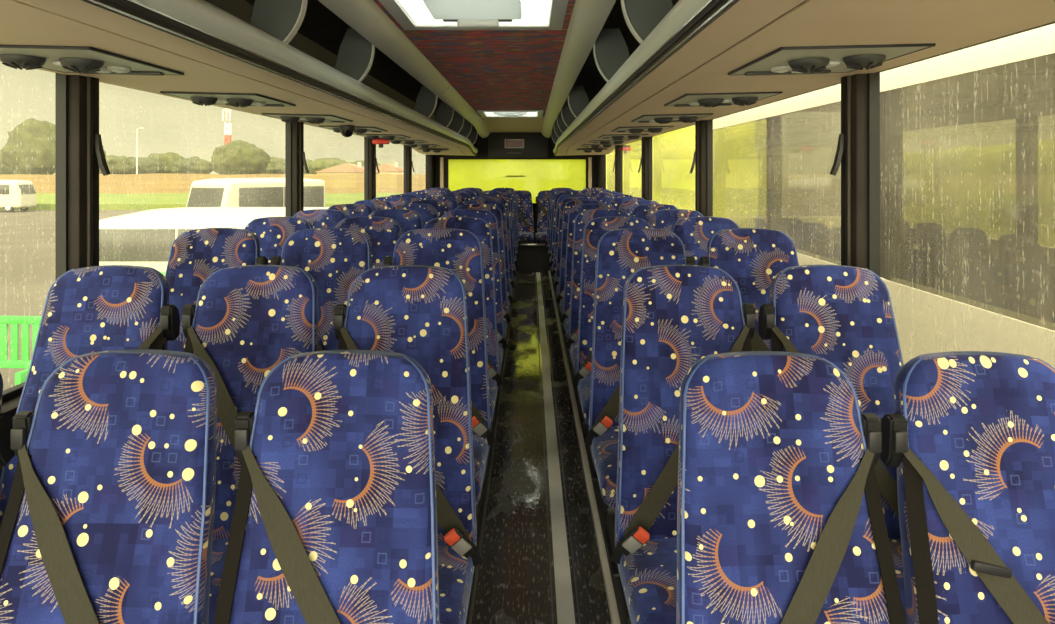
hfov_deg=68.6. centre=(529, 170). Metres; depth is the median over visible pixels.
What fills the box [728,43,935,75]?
panel
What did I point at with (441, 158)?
trim
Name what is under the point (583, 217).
passenger seat
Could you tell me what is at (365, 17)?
trim
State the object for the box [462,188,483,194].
passenger seat
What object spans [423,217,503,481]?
passenger seat
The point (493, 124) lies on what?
ceiling
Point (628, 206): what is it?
passenger seat
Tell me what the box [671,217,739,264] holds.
passenger seat
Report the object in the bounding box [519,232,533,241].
cushion
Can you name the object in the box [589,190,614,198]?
passenger seat
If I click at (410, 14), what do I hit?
roof hatch
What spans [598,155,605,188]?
trim
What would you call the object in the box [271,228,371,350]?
passenger seat
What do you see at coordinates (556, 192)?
passenger seat
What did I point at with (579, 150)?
panel
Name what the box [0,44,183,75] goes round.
panel
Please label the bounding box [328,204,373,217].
passenger seat
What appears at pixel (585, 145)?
panel
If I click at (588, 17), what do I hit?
trim
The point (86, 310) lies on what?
passenger seat
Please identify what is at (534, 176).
window
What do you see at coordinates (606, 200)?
passenger seat
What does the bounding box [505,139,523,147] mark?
display
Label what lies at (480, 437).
cushion
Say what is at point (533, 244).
trim
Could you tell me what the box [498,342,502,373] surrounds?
cushion
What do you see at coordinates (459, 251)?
passenger seat
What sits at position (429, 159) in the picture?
trim
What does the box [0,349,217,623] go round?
passenger seat
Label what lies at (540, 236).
cushion
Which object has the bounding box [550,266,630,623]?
trim
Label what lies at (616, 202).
passenger seat
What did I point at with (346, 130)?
dome camera
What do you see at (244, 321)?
passenger seat
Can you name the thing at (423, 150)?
panel
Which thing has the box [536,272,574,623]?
trim
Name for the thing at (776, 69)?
reading lamp
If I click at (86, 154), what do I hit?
window pillar
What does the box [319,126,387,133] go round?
panel
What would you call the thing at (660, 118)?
panel
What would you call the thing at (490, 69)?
ceiling
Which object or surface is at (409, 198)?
passenger seat
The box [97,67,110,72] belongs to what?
reading lamp
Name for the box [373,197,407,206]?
passenger seat
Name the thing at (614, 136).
panel
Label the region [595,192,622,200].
passenger seat
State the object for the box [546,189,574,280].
passenger seat
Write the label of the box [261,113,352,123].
panel
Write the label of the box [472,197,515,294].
passenger seat
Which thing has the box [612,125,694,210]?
window
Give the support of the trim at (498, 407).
on the floor
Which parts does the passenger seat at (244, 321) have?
backrest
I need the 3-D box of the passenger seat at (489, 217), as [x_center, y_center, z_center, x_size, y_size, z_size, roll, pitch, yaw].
[-0.333,0.738,4.088,0.434,1.042,0.638,0,0,0]
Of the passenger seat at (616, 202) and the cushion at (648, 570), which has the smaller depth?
the cushion at (648, 570)
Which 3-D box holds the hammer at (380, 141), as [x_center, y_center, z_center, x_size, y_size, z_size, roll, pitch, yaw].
[-1.328,-0.257,6.900,0.150,0.099,0.044,0,0,0]
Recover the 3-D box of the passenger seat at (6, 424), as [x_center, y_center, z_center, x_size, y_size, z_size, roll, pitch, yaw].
[-1.193,0.872,1.205,0.434,1.042,0.638,0,0,0]
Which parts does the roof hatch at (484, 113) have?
panel, handle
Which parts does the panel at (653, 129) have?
plate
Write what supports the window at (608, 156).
in the wall at (1054, 21)
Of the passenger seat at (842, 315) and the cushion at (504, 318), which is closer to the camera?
the passenger seat at (842, 315)
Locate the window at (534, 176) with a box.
[448,159,585,202]
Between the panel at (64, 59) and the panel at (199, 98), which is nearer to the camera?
the panel at (64, 59)
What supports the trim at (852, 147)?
attached to the wall at (1054, 21)
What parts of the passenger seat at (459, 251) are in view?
backrest, buckle plate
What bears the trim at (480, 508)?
on the floor
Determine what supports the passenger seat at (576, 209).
on the trim at (624, 616)
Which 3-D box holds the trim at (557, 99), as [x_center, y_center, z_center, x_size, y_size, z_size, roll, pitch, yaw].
[0.231,-0.566,8.457,0.128,0.169,5.685,0,0,0]
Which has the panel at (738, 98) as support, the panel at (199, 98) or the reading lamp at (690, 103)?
the reading lamp at (690, 103)
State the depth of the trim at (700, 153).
4.68 m
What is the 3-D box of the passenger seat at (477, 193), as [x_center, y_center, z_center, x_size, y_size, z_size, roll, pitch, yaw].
[-0.753,0.738,9.099,0.434,1.042,0.638,0,0,0]
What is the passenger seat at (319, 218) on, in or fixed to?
on the trim at (480, 508)
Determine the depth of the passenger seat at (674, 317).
2.08 m
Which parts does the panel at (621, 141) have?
plate, frame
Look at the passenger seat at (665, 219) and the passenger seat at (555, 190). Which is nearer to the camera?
the passenger seat at (665, 219)
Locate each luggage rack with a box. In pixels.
[0,0,480,155]
[550,0,1054,155]
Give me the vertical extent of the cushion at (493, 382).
0.131 m
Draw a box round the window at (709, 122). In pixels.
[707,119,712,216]
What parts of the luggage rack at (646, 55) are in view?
rail, panel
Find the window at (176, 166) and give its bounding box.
[99,82,290,275]
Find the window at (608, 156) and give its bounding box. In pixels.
[606,152,611,190]
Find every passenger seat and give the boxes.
[0,265,179,526]
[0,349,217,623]
[0,373,14,465]
[165,228,267,351]
[182,265,318,623]
[214,350,439,623]
[245,217,313,264]
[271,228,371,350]
[293,209,347,227]
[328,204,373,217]
[334,217,402,267]
[334,265,483,623]
[353,200,392,210]
[368,209,423,233]
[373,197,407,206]
[384,228,495,513]
[389,194,419,203]
[391,204,437,225]
[402,192,429,199]
[409,200,449,217]
[413,190,437,196]
[423,197,457,210]
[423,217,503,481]
[424,189,444,194]
[430,188,450,192]
[434,194,464,205]
[441,209,507,423]
[443,192,470,202]
[451,190,475,200]
[455,204,510,374]
[456,189,479,197]
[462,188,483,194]
[464,200,513,350]
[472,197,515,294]
[479,194,516,309]
[483,192,517,296]
[487,190,518,288]
[491,189,519,252]
[495,188,520,246]
[516,190,535,243]
[535,190,550,243]
[545,188,570,272]
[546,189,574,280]
[547,190,578,290]
[549,192,583,299]
[551,194,588,315]
[553,197,594,332]
[556,200,604,354]
[560,204,615,384]
[565,209,629,423]
[572,216,650,480]
[581,188,602,194]
[584,228,694,577]
[585,189,608,195]
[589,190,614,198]
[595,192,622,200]
[601,194,632,204]
[609,197,644,209]
[609,265,754,623]
[619,200,658,216]
[631,204,677,222]
[648,209,703,230]
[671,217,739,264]
[676,351,905,623]
[698,228,798,350]
[758,265,905,622]
[880,351,1054,623]
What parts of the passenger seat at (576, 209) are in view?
backrest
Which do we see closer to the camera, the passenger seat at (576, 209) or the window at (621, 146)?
the passenger seat at (576, 209)
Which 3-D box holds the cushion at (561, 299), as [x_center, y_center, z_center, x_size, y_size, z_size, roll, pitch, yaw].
[0.417,0.960,5.451,0.400,0.131,0.475,0,0,-1]
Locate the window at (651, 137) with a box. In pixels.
[649,136,652,200]
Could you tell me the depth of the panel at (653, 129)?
5.36 m
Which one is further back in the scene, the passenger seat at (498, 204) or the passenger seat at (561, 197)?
the passenger seat at (561, 197)
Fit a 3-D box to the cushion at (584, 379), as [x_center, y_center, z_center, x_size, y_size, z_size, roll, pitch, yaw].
[0.415,0.960,3.302,0.400,0.131,0.475,0,0,0]
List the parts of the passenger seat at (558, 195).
backrest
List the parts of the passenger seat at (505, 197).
backrest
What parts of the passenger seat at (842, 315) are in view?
backrest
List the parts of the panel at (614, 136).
plate, frame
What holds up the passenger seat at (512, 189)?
on the trim at (480, 508)
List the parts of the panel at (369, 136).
frame, plate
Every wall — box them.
[434,129,597,239]
[623,21,1054,144]
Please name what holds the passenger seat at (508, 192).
on the trim at (480, 508)
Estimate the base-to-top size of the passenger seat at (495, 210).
1.042 m
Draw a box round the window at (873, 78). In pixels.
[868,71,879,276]
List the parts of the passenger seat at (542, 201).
backrest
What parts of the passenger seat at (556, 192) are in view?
backrest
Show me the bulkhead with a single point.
(535, 143)
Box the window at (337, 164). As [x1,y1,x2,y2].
[304,124,367,209]
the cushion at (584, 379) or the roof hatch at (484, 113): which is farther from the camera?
the roof hatch at (484, 113)
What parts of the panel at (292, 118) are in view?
plate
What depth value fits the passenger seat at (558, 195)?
7.84 m
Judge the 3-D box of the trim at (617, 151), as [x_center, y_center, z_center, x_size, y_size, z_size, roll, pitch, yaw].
[1.039,0.177,9.240,0.113,0.985,0.121,0,0,0]
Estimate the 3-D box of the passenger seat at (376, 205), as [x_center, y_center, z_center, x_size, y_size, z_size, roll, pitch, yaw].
[-1.197,0.738,5.533,0.434,1.042,0.638,0,0,0]
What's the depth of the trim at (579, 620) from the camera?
3.29 m
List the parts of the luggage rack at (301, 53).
panel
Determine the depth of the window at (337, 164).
5.95 m
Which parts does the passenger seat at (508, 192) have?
backrest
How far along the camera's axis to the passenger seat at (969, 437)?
1.40 m
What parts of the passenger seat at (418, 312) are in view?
backrest, buckle plate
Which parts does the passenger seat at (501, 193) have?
backrest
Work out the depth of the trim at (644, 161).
6.96 m
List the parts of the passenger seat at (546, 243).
backrest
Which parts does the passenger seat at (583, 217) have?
buckle plate, backrest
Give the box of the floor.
[472,272,611,623]
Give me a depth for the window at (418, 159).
10.53 m
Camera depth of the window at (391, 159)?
8.42 m
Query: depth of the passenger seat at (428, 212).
5.06 m
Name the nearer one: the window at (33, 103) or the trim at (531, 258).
the window at (33, 103)
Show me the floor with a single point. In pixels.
(513, 586)
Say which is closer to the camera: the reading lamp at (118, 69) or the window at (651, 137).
the reading lamp at (118, 69)
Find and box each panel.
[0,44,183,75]
[160,91,295,106]
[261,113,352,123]
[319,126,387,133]
[357,134,410,139]
[390,139,427,144]
[402,143,439,147]
[417,149,448,152]
[577,149,606,152]
[582,143,615,147]
[588,139,630,144]
[598,134,647,139]
[611,126,673,133]
[631,113,713,123]
[664,91,782,106]
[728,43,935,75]
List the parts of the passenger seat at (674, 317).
buckle plate, backrest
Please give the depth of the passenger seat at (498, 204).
5.72 m
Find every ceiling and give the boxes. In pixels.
[373,0,574,116]
[481,117,543,131]
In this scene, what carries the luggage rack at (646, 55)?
attached to the ceiling at (493, 124)
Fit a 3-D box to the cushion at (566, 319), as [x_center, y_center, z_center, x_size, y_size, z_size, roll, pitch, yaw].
[0.416,0.960,4.716,0.400,0.131,0.475,0,0,0]
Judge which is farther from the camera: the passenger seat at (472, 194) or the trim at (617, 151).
the trim at (617, 151)
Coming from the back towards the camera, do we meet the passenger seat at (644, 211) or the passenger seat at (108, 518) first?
the passenger seat at (644, 211)
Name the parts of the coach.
panel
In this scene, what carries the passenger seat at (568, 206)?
on the trim at (624, 616)
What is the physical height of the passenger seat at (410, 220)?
1.042 m
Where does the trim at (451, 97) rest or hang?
attached to the wall at (482, 147)
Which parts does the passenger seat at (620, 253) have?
buckle plate, seat frame, backrest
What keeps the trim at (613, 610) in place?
on the floor
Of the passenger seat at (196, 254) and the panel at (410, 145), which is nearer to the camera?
the passenger seat at (196, 254)
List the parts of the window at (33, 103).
sill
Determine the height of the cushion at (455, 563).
0.131 m
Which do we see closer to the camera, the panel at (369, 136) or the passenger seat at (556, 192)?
the panel at (369, 136)
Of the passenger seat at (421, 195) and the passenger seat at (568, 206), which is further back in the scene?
the passenger seat at (421, 195)
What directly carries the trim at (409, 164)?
attached to the wall
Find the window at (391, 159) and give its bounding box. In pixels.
[376,142,405,197]
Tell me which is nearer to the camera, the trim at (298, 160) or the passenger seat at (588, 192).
the trim at (298, 160)
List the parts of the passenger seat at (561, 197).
backrest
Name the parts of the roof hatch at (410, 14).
panel, handle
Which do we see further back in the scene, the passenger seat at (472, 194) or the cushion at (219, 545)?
the passenger seat at (472, 194)
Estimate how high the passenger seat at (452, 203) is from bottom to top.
1.042 m
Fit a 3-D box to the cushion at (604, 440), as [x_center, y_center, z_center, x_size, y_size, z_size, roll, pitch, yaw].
[0.416,0.960,2.553,0.400,0.131,0.475,0,0,0]
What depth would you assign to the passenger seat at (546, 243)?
9.97 m
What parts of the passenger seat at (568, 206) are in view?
backrest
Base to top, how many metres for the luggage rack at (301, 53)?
0.525 m
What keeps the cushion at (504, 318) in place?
on the passenger seat at (495, 210)
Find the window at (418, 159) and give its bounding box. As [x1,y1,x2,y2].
[412,148,424,191]
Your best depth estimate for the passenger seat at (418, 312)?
2.11 m
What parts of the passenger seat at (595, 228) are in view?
buckle plate, backrest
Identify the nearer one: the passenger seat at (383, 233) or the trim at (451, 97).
the passenger seat at (383, 233)
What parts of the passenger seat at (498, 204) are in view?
backrest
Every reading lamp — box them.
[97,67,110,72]
[107,66,130,72]
[252,102,265,105]
[689,102,699,105]
[770,66,791,72]
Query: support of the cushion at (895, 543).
on the passenger seat at (842, 315)
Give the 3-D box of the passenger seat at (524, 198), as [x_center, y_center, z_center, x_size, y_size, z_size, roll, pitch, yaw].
[-0.126,0.642,10.949,0.421,0.720,0.638,0,0,0]
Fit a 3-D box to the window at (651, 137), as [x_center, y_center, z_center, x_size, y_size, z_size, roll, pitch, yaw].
[1.056,0.185,5.870,0.102,1.030,2.220,0,0,0]
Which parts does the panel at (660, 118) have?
plate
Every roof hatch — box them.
[378,0,567,29]
[477,110,543,117]
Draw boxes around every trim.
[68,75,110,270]
[291,122,308,216]
[318,0,449,93]
[368,139,379,199]
[406,145,414,192]
[425,155,433,188]
[435,84,489,137]
[440,157,443,187]
[466,269,515,623]
[468,271,516,623]
[516,240,549,271]
[520,243,545,245]
[535,273,580,623]
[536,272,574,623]
[542,85,568,137]
[548,271,620,623]
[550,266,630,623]
[553,0,615,93]
[588,157,591,187]
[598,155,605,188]
[612,145,619,192]
[638,137,648,199]
[690,120,706,216]
[830,74,867,268]
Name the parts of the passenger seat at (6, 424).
backrest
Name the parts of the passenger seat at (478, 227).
backrest, buckle plate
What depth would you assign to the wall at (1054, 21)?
2.21 m
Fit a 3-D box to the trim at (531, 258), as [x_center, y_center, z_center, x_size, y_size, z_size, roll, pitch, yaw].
[-0.205,1.202,11.015,2.580,0.395,0.670,0,0,0]
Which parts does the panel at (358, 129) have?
plate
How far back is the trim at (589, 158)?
11.32 m
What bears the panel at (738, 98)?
attached to the luggage rack at (646, 55)
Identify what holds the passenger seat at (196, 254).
on the trim at (480, 508)
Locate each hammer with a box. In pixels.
[372,138,389,147]
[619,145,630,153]
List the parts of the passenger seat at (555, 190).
backrest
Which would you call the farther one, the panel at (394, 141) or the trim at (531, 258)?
the trim at (531, 258)
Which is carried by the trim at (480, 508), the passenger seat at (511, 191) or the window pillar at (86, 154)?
the passenger seat at (511, 191)
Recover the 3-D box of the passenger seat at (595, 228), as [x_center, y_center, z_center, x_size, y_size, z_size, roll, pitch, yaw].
[0.403,0.738,3.383,0.434,1.042,0.638,0,0,0]
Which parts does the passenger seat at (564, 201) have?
backrest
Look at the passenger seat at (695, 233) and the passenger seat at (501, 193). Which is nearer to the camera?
the passenger seat at (695, 233)
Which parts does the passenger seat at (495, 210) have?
backrest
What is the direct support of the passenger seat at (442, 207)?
on the trim at (480, 508)
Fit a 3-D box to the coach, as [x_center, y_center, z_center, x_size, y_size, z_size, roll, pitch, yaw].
[3.445,1.060,2.850,2.450,3.880,14.900,0,0,0]
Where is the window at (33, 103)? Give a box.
[0,62,67,417]
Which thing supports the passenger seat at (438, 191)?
on the trim at (480, 508)
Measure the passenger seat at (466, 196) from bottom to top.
1.042 m
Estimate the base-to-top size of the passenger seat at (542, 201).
0.720 m
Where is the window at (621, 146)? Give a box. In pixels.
[620,145,622,192]
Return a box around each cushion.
[208,538,228,623]
[438,541,473,623]
[472,430,488,503]
[489,378,497,421]
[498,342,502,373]
[503,317,506,337]
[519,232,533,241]
[535,232,546,241]
[560,298,563,315]
[564,317,568,340]
[570,341,577,373]
[578,373,590,424]
[591,427,618,507]
[618,537,676,623]
[889,538,905,622]
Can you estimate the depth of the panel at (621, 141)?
7.60 m
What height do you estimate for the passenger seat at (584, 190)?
1.042 m
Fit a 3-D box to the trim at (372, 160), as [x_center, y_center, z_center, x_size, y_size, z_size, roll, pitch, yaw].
[-1.449,0.177,7.125,0.113,0.985,0.131,0,0,0]
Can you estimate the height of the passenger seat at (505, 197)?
1.042 m
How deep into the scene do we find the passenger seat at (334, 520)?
1.40 m
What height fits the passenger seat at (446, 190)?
1.042 m
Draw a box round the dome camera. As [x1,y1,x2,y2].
[339,125,354,136]
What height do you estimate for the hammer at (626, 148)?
0.099 m
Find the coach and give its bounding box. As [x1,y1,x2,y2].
[713,23,1054,367]
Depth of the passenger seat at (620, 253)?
2.79 m
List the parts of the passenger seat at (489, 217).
backrest, buckle plate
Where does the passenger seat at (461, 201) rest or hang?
on the trim at (480, 508)
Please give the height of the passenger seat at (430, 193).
1.042 m
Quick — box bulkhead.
[488,132,547,156]
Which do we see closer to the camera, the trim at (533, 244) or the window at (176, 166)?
the window at (176, 166)
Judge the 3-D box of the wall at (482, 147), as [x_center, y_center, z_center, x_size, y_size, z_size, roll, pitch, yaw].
[-0.205,0.350,11.380,2.580,2.220,0.060,0,0,0]
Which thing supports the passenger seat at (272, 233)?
on the trim at (480, 508)
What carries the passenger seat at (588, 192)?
on the trim at (624, 616)
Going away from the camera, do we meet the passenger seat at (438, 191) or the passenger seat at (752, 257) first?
the passenger seat at (752, 257)
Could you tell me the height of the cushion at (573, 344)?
0.131 m
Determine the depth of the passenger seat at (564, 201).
6.40 m

